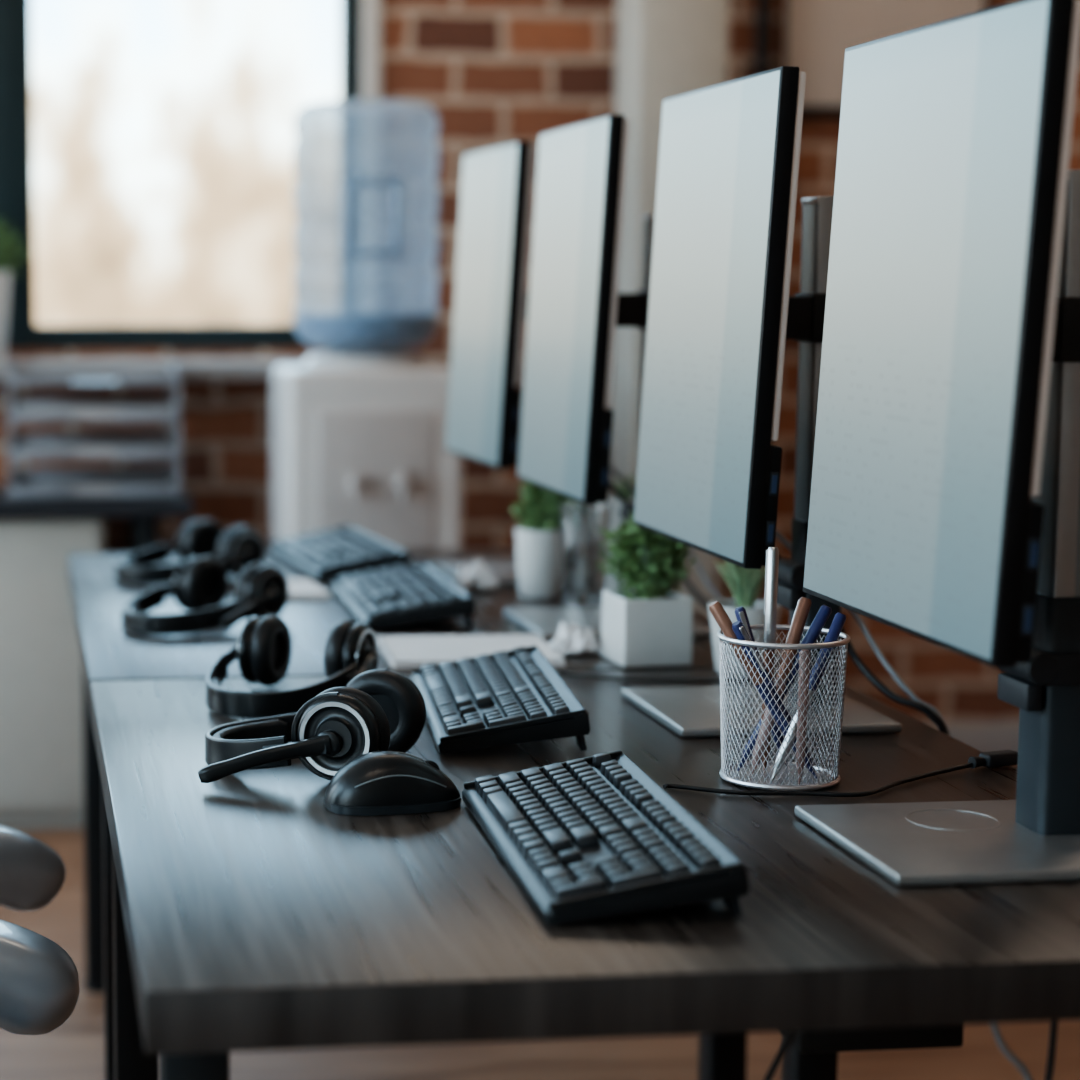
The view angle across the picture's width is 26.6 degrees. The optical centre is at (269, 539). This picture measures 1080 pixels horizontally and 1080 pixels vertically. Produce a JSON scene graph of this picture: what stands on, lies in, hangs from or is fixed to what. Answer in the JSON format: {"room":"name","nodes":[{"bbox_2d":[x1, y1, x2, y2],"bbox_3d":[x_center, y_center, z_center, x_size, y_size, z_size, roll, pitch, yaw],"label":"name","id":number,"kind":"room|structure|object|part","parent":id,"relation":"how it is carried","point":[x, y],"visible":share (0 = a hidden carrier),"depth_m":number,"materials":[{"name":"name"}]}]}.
{"room":"open-plan office","nodes":[
{"label":"open-plan office","id":0,"kind":"room"},
{"bbox_2d":[0,0,1079,724],"bbox_3d":[0.189,-0.919,5.510,6.800,3.000,0.250,-1,7,-6],"label":"wall","id":1,"kind":"structure","parent":0,"point":[493,73],"depth_m":5.42,"materials":[{"name":"brick"}]},
{"bbox_2d":[0,359,305,380],"bbox_3d":[-1.057,-0.391,5.210,2.645,0.040,0.210,-1,7,-6],"label":"windowsill","id":2,"kind":"structure","parent":1,"relation":"attached to","point":[247,369],"depth_m":5.20,"materials":[{"name":"stone"}]},
{"bbox_2d":[0,219,31,361],"bbox_3d":[-0.665,-0.588,5.208,0.194,0.349,0.200,-5,9,-40],"label":"windowsill plant","id":3,"kind":"object","parent":2,"relation":"on","point":[8,240],"visible":1,"depth_m":5.19,"materials":[{"name":"green plant"}]},
{"bbox_3d":[-0.665,-0.520,5.224,0.124,0.209,0.124,-1,7,-6],"label":"pot","id":4,"kind":"part","parent":3,"relation":"part of","materials":[{"name":"white ceramic"}]},
{"bbox_2d":[0,0,360,349],"bbox_3d":[-1.061,-1.292,5.237,2.565,1.695,0.070,-1,7,-6],"label":"frame","id":5,"kind":"object","parent":1,"relation":"attached to","point":[16,84],"visible":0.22,"depth_m":5.36,"materials":[{"name":"paint"}]},
{"bbox_2d":[360,0,380,311],"bbox_3d":[0.238,-1.335,5.361,0.045,1.738,0.080,-1,7,-6],"label":"trim","id":6,"kind":"structure","parent":1,"relation":"attached to","point":[370,130],"depth_m":5.37,"materials":[{"name":"paint"}]},
{"bbox_2d":[755,0,771,73],"bbox_3d":[1.190,-0.963,5.460,0.070,2.900,0.048,-1,7,-6],"label":"conduit pipe","id":7,"kind":"object","parent":1,"relation":"attached to","point":[764,7],"visible":0.02,"depth_m":5.41,"materials":[{"name":"black metal"}]},
{"bbox_2d":[779,0,989,114],"bbox_3d":[1.496,-1.396,5.461,0.520,0.720,0.023,-1,7,-6],"label":"poster","id":8,"kind":"object","parent":1,"relation":"attached to","point":[815,35],"visible":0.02,"depth_m":5.47,"materials":[{"name":"beige paper"}]},
{"bbox_2d":[928,723,1018,751],"bbox_3d":[0.204,0.537,5.543,6.800,0.100,0.020,-1,7,-6],"label":"baseboard","id":9,"kind":"structure","parent":1,"relation":"attached to","point":[984,737],"depth_m":5.71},
{"bbox_2d":[0,765,1079,1079],"bbox_3d":[0.628,1.077,1.739,6.800,0.100,8.250,-1,7,-6],"label":"floor","id":10,"kind":"structure","parent":0,"point":[74,1050],"depth_m":3.55,"materials":[{"name":"brown wood"}]},
{"bbox_2d":[0,824,65,911],"bbox_3d":[-0.627,0.402,2.584,0.637,1.047,0.656,-4,8,-30],"label":"office chair","id":11,"kind":"object","parent":10,"relation":"on","point":[32,874],"visible":1,"depth_m":2.42,"materials":[{"name":"plastic"}]},
{"bbox_2d":[0,919,79,1034],"bbox_3d":[-0.439,0.494,1.786,0.637,1.047,0.656,-1,7,-6],"label":"office chair","id":12,"kind":"object","parent":10,"relation":"on","point":[39,980],"visible":1,"depth_m":2.03,"materials":[{"name":"plastic"}]},
{"bbox_2d":[0,483,192,827],"bbox_3d":[-0.960,0.265,5.114,1.540,0.740,0.490,-1,7,-6],"label":"storage cabinet","id":13,"kind":"object","parent":10,"relation":"on","point":[42,781],"visible":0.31,"depth_m":4.96,"materials":[{"name":"metal"}]},
{"bbox_2d":[0,483,192,519],"bbox_3d":[-0.960,-0.085,5.074,1.540,0.036,0.490,-1,7,-6],"label":"countertop","id":14,"kind":"structure","parent":13,"relation":"on","point":[89,507],"depth_m":4.90,"materials":[{"name":"grey"}]},
{"bbox_2d":[7,358,180,497],"bbox_3d":[-0.400,-0.257,5.090,0.382,0.299,0.263,-1,7,-6],"label":"trays","id":15,"kind":"object","parent":14,"relation":"on","point":[129,481],"visible":1,"depth_m":4.99,"materials":[{"name":"plastic"}]},
{"bbox_2d":[271,99,462,549],"bbox_3d":[0.207,-0.134,4.841,0.372,1.594,0.396,-1,7,-6],"label":"water dispenser","id":16,"kind":"object","parent":10,"relation":"on","point":[359,427],"visible":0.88,"depth_m":4.69,"materials":[{"name":"white plastic"}]},
{"bbox_2d":[299,312,430,346],"bbox_3d":[0.204,-0.453,4.832,0.302,0.074,0.302,-1,7,-6],"label":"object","id":17,"kind":"object","parent":16,"relation":"on","point":[316,329],"depth_m":4.71,"materials":[{"name":"plastic"}]},
{"bbox_2d":[292,99,438,352],"bbox_3d":[0.204,-0.661,4.808,0.312,0.539,0.312,-1,7,-6],"label":"water bottle","id":18,"kind":"object","parent":16,"relation":"on","point":[335,332],"depth_m":4.73,"materials":[{"name":"blue plastic"}]},
{"bbox_2d":[343,177,401,255],"bbox_3d":[0.211,-0.668,4.647,0.120,0.160,0.027,-1,7,-6],"label":"handle","id":19,"kind":"object","parent":16,"relation":"on","point":[348,181],"depth_m":4.64,"materials":[{"name":"blue plastic"}]},
{"bbox_2d":[68,548,781,1079],"bbox_3d":[0.159,0.458,3.438,0.897,0.740,1.261,-1,7,-6],"label":"office desk","id":20,"kind":"object","parent":10,"relation":"on","point":[108,652],"visible":0.31,"depth_m":3.14,"materials":[{"name":"laminate"}]},
{"bbox_2d":[115,519,266,583],"bbox_3d":[-0.137,0.018,3.635,0.235,0.085,0.199,-4,8,-34],"label":"headset","id":21,"kind":"object","parent":20,"relation":"on","point":[238,547],"visible":0.82,"depth_m":3.62,"materials":[{"name":"black plastic"}]},
{"bbox_2d":[120,557,139,565],"bbox_3d":[-0.205,0.049,3.598,0.065,0.029,0.134,-4,8,-34],"label":"cushion","id":22,"kind":"object","parent":21,"relation":"on","point":[125,561],"depth_m":3.64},
{"bbox_3d":[-0.164,0.016,3.732,0.081,0.030,0.006,-5,8,-38],"label":"slider arm","id":23,"kind":"part","parent":21,"relation":"part of"},
{"bbox_2d":[181,524,191,559],"bbox_3d":[-0.118,0.006,3.740,0.077,0.077,0.018,-4,8,-34],"label":"ear cup","id":24,"kind":"object","parent":21,"relation":"on","point":[186,532],"depth_m":3.70,"materials":[{"name":"plastic"}]},
{"bbox_2d":[182,519,224,558],"bbox_3d":[-0.106,0.008,3.722,0.085,0.085,0.024,-4,8,-34],"label":"cushion","id":25,"kind":"object","parent":21,"relation":"on","point":[200,538],"depth_m":3.71,"materials":[{"name":"black leather"}]},
{"bbox_2d":[217,525,251,576],"bbox_3d":[-0.050,0.018,3.640,0.085,0.085,0.024,-4,8,-34],"label":"cushion","id":26,"kind":"object","parent":21,"relation":"on","point":[236,538],"depth_m":3.61,"materials":[{"name":"black leather"}]},
{"bbox_3d":[-0.063,0.033,3.584,0.081,0.030,0.006,-4,8,-30],"label":"slider arm","id":27,"kind":"part","parent":21,"relation":"part of"},
{"bbox_2d":[227,528,266,573],"bbox_3d":[-0.038,0.020,3.623,0.077,0.077,0.018,-4,8,-34],"label":"ear cup","id":28,"kind":"object","parent":21,"relation":"on","point":[248,547],"depth_m":3.61,"materials":[{"name":"plastic"}]},
{"bbox_2d":[121,556,288,635],"bbox_3d":[-0.101,0.076,3.136,0.199,0.085,0.235,6,9,41],"label":"headset","id":29,"kind":"object","parent":20,"relation":"on","point":[199,586],"visible":0.96,"depth_m":3.13,"materials":[{"name":"black plastic"}]},
{"bbox_2d":[126,603,140,612],"bbox_3d":[-0.157,0.108,3.083,0.134,0.029,0.065,6,9,41],"label":"cushion","id":30,"kind":"object","parent":29,"relation":"on","point":[130,607],"depth_m":3.12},
{"bbox_3d":[-0.150,0.075,3.223,0.006,0.030,0.081,5,8,37],"label":"slider arm","id":31,"kind":"part","parent":29,"relation":"part of"},
{"bbox_2d":[179,558,196,608],"bbox_3d":[-0.108,0.064,3.242,0.018,0.077,0.077,6,9,41],"label":"ear cup","id":32,"kind":"object","parent":29,"relation":"on","point":[188,568],"depth_m":3.20,"materials":[{"name":"plastic"}]},
{"bbox_2d":[182,556,227,610],"bbox_3d":[-0.092,0.065,3.228,0.024,0.085,0.085,6,9,41],"label":"cushion","id":33,"kind":"object","parent":29,"relation":"on","point":[204,579],"depth_m":3.22,"materials":[{"name":"black leather"}]},
{"bbox_2d":[235,562,270,619],"bbox_3d":[-0.017,0.073,3.162,0.024,0.085,0.085,6,9,41],"label":"cushion","id":34,"kind":"object","parent":29,"relation":"on","point":[254,580],"depth_m":3.13,"materials":[{"name":"black leather"}]},
{"bbox_3d":[-0.016,0.089,3.104,0.081,0.030,0.006,-6,9,-44],"label":"slider arm","id":35,"kind":"part","parent":29,"relation":"part of"},
{"bbox_2d":[252,566,288,617],"bbox_3d":[-0.003,0.074,3.149,0.064,0.077,0.060,-1,7,-6],"label":"ear cup","id":36,"kind":"object","parent":29,"relation":"on","point":[269,583],"depth_m":3.13,"materials":[{"name":"plastic"}]},
{"bbox_2d":[287,578,331,600],"bbox_3d":[0.023,0.075,3.475,0.112,0.014,0.174,-1,7,-10],"label":"notepad","id":37,"kind":"object","parent":20,"relation":"on","point":[299,589],"visible":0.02,"depth_m":3.42,"materials":[{"name":"white paper"}]},
{"bbox_2d":[269,525,410,581],"bbox_3d":[0.112,0.021,3.787,0.155,0.049,0.408,-1,7,-11],"label":"keyboard","id":38,"kind":"object","parent":20,"relation":"on","point":[328,554],"visible":0.98,"depth_m":3.72,"materials":[{"name":"plastic"}]},
{"bbox_2d":[330,560,475,629],"bbox_3d":[0.188,0.079,3.286,0.155,0.049,0.408,-1,7,-5],"label":"keyboard","id":39,"kind":"object","parent":20,"relation":"on","point":[414,592],"visible":1,"depth_m":3.20,"materials":[{"name":"plastic"}]},
{"bbox_2d":[375,633,566,668],"bbox_3d":[0.254,0.141,2.901,0.222,0.014,0.204,0,7,-3],"label":"paper","id":40,"kind":"object","parent":20,"relation":"on","point":[400,651],"visible":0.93,"depth_m":2.90,"materials":[{"name":"white paper"}]},
{"bbox_2d":[454,558,497,590],"bbox_3d":[0.320,0.052,3.504,0.064,0.048,0.062,-1,7,-6],"label":"crumpled tissue","id":41,"kind":"object","parent":20,"relation":"on","point":[474,576],"visible":1,"depth_m":3.49,"materials":[{"name":"white paper"}]},
{"bbox_2d":[434,141,600,584],"bbox_3d":[0.453,-0.144,3.680,0.333,0.981,0.381,-1,7,-6],"label":"computer monitor","id":42,"kind":"object","parent":20,"relation":"on","point":[491,302],"visible":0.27,"depth_m":3.58,"materials":[{"name":"black"}]},
{"bbox_3d":[0.409,0.052,3.681,0.242,0.010,0.242,-1,7,-6],"label":"plate","id":43,"kind":"part","parent":42,"relation":"part of","materials":[{"name":"grey metal"}]},
{"bbox_2d":[510,482,591,598],"bbox_3d":[0.429,-0.012,3.434,0.121,0.194,0.126,-1,7,-6],"label":"potted herb plant","id":44,"kind":"object","parent":20,"relation":"on","point":[538,540],"visible":0.75,"depth_m":3.40,"materials":[{"name":"green plant"}]},
{"bbox_3d":[0.411,0.034,3.427,0.078,0.104,0.078,-1,7,-6],"label":"pot","id":45,"kind":"part","parent":44,"relation":"part of","materials":[{"name":"white ceramic"}]},
{"bbox_2d":[548,622,601,654],"bbox_3d":[0.395,0.126,2.903,0.070,0.040,0.064,-1,7,-6],"label":"crumpled tissue","id":46,"kind":"object","parent":20,"relation":"on","point":[574,639],"visible":1,"depth_m":2.89,"materials":[{"name":"white paper"}]},
{"bbox_2d":[560,503,610,606],"bbox_3d":[0.464,0.024,3.315,0.076,0.150,0.076,-1,7,-6],"label":"glass tumbler","id":47,"kind":"object","parent":20,"relation":"on","point":[579,598],"visible":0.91,"depth_m":3.32,"materials":[{"name":"clear glass"}]},
{"bbox_2d":[503,114,722,639],"bbox_3d":[0.513,-0.081,3.137,0.333,0.981,0.400,-1,7,-6],"label":"computer monitor","id":48,"kind":"object","parent":20,"relation":"on","point":[576,307],"visible":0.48,"depth_m":3.05,"materials":[{"name":"black"}]},
{"bbox_3d":[0.469,0.115,3.138,0.242,0.010,0.242,-1,7,-6],"label":"plate","id":49,"kind":"part","parent":48,"relation":"part of","materials":[{"name":"grey metal"}]},
{"bbox_2d":[597,474,635,590],"bbox_3d":[0.545,-0.010,3.452,0.088,0.186,0.088,-1,7,-6],"label":"aloe","id":50,"kind":"object","parent":20,"relation":"on","point":[616,504],"visible":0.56,"depth_m":3.43,"materials":[{"name":"green plant"}]},
{"bbox_2d":[596,511,695,666],"bbox_3d":[0.478,0.057,2.859,0.123,0.189,0.128,-1,7,-10],"label":"boxwood plant","id":51,"kind":"object","parent":20,"relation":"on","point":[650,624],"visible":0.92,"depth_m":2.81,"materials":[{"name":"green plant"}]},
{"bbox_3d":[0.476,0.111,2.846,0.090,0.085,0.090,-1,7,-10],"label":"planter","id":52,"kind":"part","parent":51,"relation":"part of","materials":[{"name":"white ceramic"}]},
{"bbox_2d":[90,668,1079,1079],"bbox_3d":[0.295,0.600,2.212,0.897,0.740,1.202,-1,7,-6],"label":"office desk","id":53,"kind":"object","parent":10,"relation":"on","point":[250,914],"visible":0.8,"depth_m":1.71,"materials":[{"name":"laminate"}]},
{"bbox_2d":[206,615,377,717],"bbox_3d":[0.019,0.141,2.572,0.190,0.085,0.235,3,7,24],"label":"headset","id":54,"kind":"object","parent":53,"relation":"on","point":[263,650],"visible":0.82,"depth_m":2.59,"materials":[{"name":"black plastic"}]},
{"bbox_3d":[-0.052,0.143,2.638,0.006,0.030,0.081,2,7,20],"label":"slider arm","id":55,"kind":"part","parent":54,"relation":"part of"},
{"bbox_2d":[237,617,260,681],"bbox_3d":[-0.016,0.130,2.667,0.050,0.077,0.071,-1,7,-6],"label":"ear cup","id":56,"kind":"object","parent":54,"relation":"on","point":[249,643],"depth_m":2.63,"materials":[{"name":"plastic"}]},
{"bbox_2d":[212,678,303,690],"bbox_3d":[-0.018,0.175,2.505,0.128,0.029,0.065,3,7,24],"label":"cushion","id":57,"kind":"object","parent":54,"relation":"on","point":[216,683],"depth_m":2.50,"materials":[{"name":"black leather"}]},
{"bbox_2d":[250,615,291,686],"bbox_3d":[0.002,0.131,2.660,0.024,0.085,0.085,3,7,24],"label":"cushion","id":58,"kind":"object","parent":54,"relation":"on","point":[270,636],"depth_m":2.64,"materials":[{"name":"black leather"}]},
{"bbox_2d":[324,620,355,677],"bbox_3d":[0.086,0.135,2.623,0.024,0.085,0.085,3,7,24],"label":"cushion","id":59,"kind":"object","parent":54,"relation":"on","point":[340,646],"depth_m":2.59,"materials":[{"name":"black leather"}]},
{"bbox_2d":[342,624,377,669],"bbox_3d":[0.104,0.136,2.616,0.050,0.077,0.071,-1,7,-6],"label":"ear cup","id":60,"kind":"object","parent":54,"relation":"on","point":[359,642],"depth_m":2.59,"materials":[{"name":"plastic"}]},
{"bbox_3d":[0.105,0.150,2.569,0.006,0.030,0.081,3,7,28],"label":"slider arm","id":61,"kind":"part","parent":54,"relation":"part of"},
{"bbox_2d":[198,669,425,782],"bbox_3d":[0.045,0.179,2.218,0.221,0.091,0.200,0,7,2],"label":"headset","id":62,"kind":"object","parent":53,"relation":"on","point":[378,709],"visible":0.95,"depth_m":2.15,"materials":[{"name":"black plastic"}]},
{"bbox_2d":[212,719,288,739],"bbox_3d":[-0.028,0.204,2.261,0.054,0.028,0.132,3,7,22],"label":"cushion","id":63,"kind":"object","parent":62,"relation":"on","point":[250,729],"depth_m":2.30,"materials":[{"name":"black leather"}]},
{"bbox_3d":[0.024,0.200,2.141,0.069,0.030,0.006,3,7,27],"label":"slider arm","id":64,"kind":"part","parent":62,"relation":"part of"},
{"bbox_2d":[297,693,380,777],"bbox_3d":[0.064,0.188,2.143,0.082,0.082,0.020,3,7,22],"label":"ear cup","id":65,"kind":"object","parent":62,"relation":"on","point":[344,727],"depth_m":2.13,"materials":[{"name":"black plastic"}]},
{"bbox_2d":[317,686,389,750],"bbox_3d":[0.073,0.185,2.163,0.091,0.091,0.026,3,7,22],"label":"cushion","id":66,"kind":"object","parent":62,"relation":"on","point":[379,723],"depth_m":2.14,"materials":[{"name":"black leather"}]},
{"bbox_2d":[346,669,423,752],"bbox_3d":[0.110,0.175,2.254,0.091,0.091,0.026,3,7,22],"label":"cushion","id":67,"kind":"object","parent":62,"relation":"on","point":[402,702],"depth_m":2.24,"materials":[{"name":"black leather"}]},
{"bbox_2d":[391,671,425,729],"bbox_3d":[0.119,0.172,2.275,0.082,0.082,0.020,3,7,22],"label":"ear cup","id":68,"kind":"object","parent":62,"relation":"on","point":[394,711],"depth_m":2.25,"materials":[{"name":"black leather"}]},
{"bbox_2d":[323,751,460,815],"bbox_3d":[0.113,0.219,2.063,0.129,0.050,0.072,-2,7,-14],"label":"computer mouse","id":69,"kind":"object","parent":53,"relation":"on","point":[375,783],"visible":1,"depth_m":2.04,"materials":[{"name":"black plastic"}]},
{"bbox_2d":[411,645,589,753],"bbox_3d":[0.246,0.172,2.480,0.155,0.049,0.408,0,7,0],"label":"keyboard","id":70,"kind":"object","parent":53,"relation":"on","point":[515,696],"visible":1,"depth_m":2.40,"materials":[{"name":"plastic"}]},
{"bbox_2d":[462,750,749,924],"bbox_3d":[0.268,0.241,1.879,0.155,0.049,0.408,0,7,-4],"label":"keyboard","id":71,"kind":"object","parent":53,"relation":"on","point":[595,836],"visible":1,"depth_m":1.80,"materials":[{"name":"plastic"}]},
{"bbox_2d":[558,673,775,682],"bbox_3d":[0.513,0.166,2.712,0.328,0.004,0.045,0,7,2],"label":"power cable","id":72,"kind":"object","parent":53,"relation":"on","point":[560,674],"visible":0.59,"depth_m":2.70,"materials":[{"name":"rubber"}]},
{"bbox_2d":[708,560,781,676],"bbox_3d":[0.582,0.081,2.758,0.088,0.164,0.088,-1,7,-6],"label":"aloe","id":73,"kind":"object","parent":53,"relation":"on","point":[744,584],"visible":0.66,"depth_m":2.74,"materials":[{"name":"white ceramic"}]},
{"bbox_2d":[708,599,781,676],"bbox_3d":[0.582,0.120,2.762,0.088,0.085,0.088,-1,7,-6],"label":"pot","id":74,"kind":"object","parent":73,"relation":"on","point":[754,608],"depth_m":2.74,"materials":[{"name":"white ceramic"}]},
{"bbox_2d":[717,624,850,790],"bbox_3d":[0.493,0.160,2.168,0.125,0.141,0.125,-1,7,-6],"label":"pencil cup","id":75,"kind":"object","parent":53,"relation":"on","point":[786,779],"visible":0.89,"depth_m":2.13,"materials":[{"name":"metal"}]},
{"bbox_2d":[735,606,787,765],"bbox_3d":[0.482,0.144,2.204,0.056,0.158,0.013,0,7,3],"label":"ballpoint pen","id":76,"kind":"object","parent":75,"relation":"in","point":[740,612],"visible":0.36,"depth_m":2.20,"materials":[{"name":"plastic"}]},
{"bbox_2d":[709,601,816,778],"bbox_3d":[0.472,0.144,2.154,0.106,0.171,0.012,1,7,5],"label":"ballpoint pen","id":77,"kind":"object","parent":75,"relation":"in","point":[716,609],"visible":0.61,"depth_m":2.15,"materials":[{"name":"brown plastic"}]},
{"bbox_2d":[761,547,778,772],"bbox_3d":[0.482,0.116,2.174,0.014,0.220,0.014,-1,7,-6],"label":"ballpoint pen","id":78,"kind":"object","parent":75,"relation":"in","point":[772,554],"visible":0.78,"depth_m":2.16,"materials":[{"name":"white metal"}]},
{"bbox_2d":[732,621,808,752],"bbox_3d":[0.484,0.152,2.159,0.094,0.153,0.013,-2,7,-19],"label":"ballpoint pen","id":79,"kind":"object","parent":75,"relation":"in","point":[741,633],"visible":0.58,"depth_m":2.14,"materials":[{"name":"plastic"}]},
{"bbox_2d":[751,597,811,776],"bbox_3d":[0.492,0.141,2.171,0.064,0.172,0.015,-3,7,-23],"label":"ballpoint pen","id":80,"kind":"object","parent":75,"relation":"in","point":[803,606],"visible":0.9,"depth_m":2.16,"materials":[{"name":"brown plastic"}]},
{"bbox_2d":[737,605,831,770],"bbox_3d":[0.497,0.144,2.177,0.086,0.165,0.014,1,7,5],"label":"ballpoint pen","id":81,"kind":"object","parent":75,"relation":"in","point":[824,612],"visible":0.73,"depth_m":2.17,"materials":[{"name":"plastic"}]},
{"bbox_2d":[795,649,810,784],"bbox_3d":[0.502,0.168,2.121,0.010,0.130,0.014,-1,7,-6],"label":"ballpoint pen","id":82,"kind":"object","parent":75,"relation":"in","point":[804,655],"visible":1,"depth_m":2.12,"materials":[{"name":"plastic"}]},
{"bbox_2d":[771,612,845,782],"bbox_3d":[0.512,0.150,2.142,0.076,0.161,0.011,-2,7,-17],"label":"ballpoint pen","id":83,"kind":"object","parent":75,"relation":"in","point":[837,624],"visible":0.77,"depth_m":2.14,"materials":[{"name":"plastic"}]},
{"bbox_2d":[621,66,950,736],"bbox_3d":[0.584,-0.007,2.500,0.333,0.981,0.420,-1,7,-6],"label":"computer monitor","id":84,"kind":"object","parent":53,"relation":"on","point":[722,314],"visible":0.71,"depth_m":2.43,"materials":[{"name":"black"}]},
{"bbox_3d":[0.540,0.188,2.501,0.242,0.010,0.242,-1,7,-6],"label":"plate","id":85,"kind":"part","parent":84,"relation":"part of","materials":[{"name":"silver metal"}]},
{"bbox_2d":[663,763,972,796],"bbox_3d":[0.552,0.231,2.140,0.351,0.006,0.086,-2,7,-16],"label":"cable","id":86,"kind":"object","parent":53,"relation":"on","point":[968,765],"visible":1,"depth_m":2.11,"materials":[{"name":"rubber"}]},
{"bbox_2d":[779,1024,962,1052],"bbox_3d":[0.464,0.327,2.199,0.140,0.106,0.722,-1,7,-6],"label":"cable tray","id":87,"kind":"object","parent":53,"relation":"on","point":[933,1036],"depth_m":1.85,"materials":[{"name":"black metal"}]},
{"bbox_2d":[795,0,1079,885],"bbox_3d":[0.648,0.060,1.917,0.333,0.981,0.420,-1,7,-6],"label":"computer monitor","id":88,"kind":"object","parent":53,"relation":"on","point":[944,506],"visible":1,"depth_m":1.85,"materials":[{"name":"black"}]},
{"bbox_3d":[0.605,0.255,1.919,0.242,0.010,0.242,-1,7,-6],"label":"plate","id":89,"kind":"part","parent":88,"relation":"part of","materials":[{"name":"silver metal"}]},
{"bbox_2d":[968,750,1017,768],"bbox_3d":[0.717,0.217,2.230,0.054,0.014,0.018,-3,7,-23],"label":"connector","id":90,"kind":"object","parent":53,"relation":"on","point":[992,759],"visible":0.86,"depth_m":2.22,"materials":[{"name":"black plastic"}]},
{"bbox_2d":[608,0,729,617],"bbox_3d":[0.913,-0.877,5.150,0.250,3.000,0.250,-1,7,-6],"label":"support pillar","id":91,"kind":"structure","parent":10,"relation":"on","point":[664,49],"depth_m":5.04,"materials":[{"name":"paint"}]}
]}

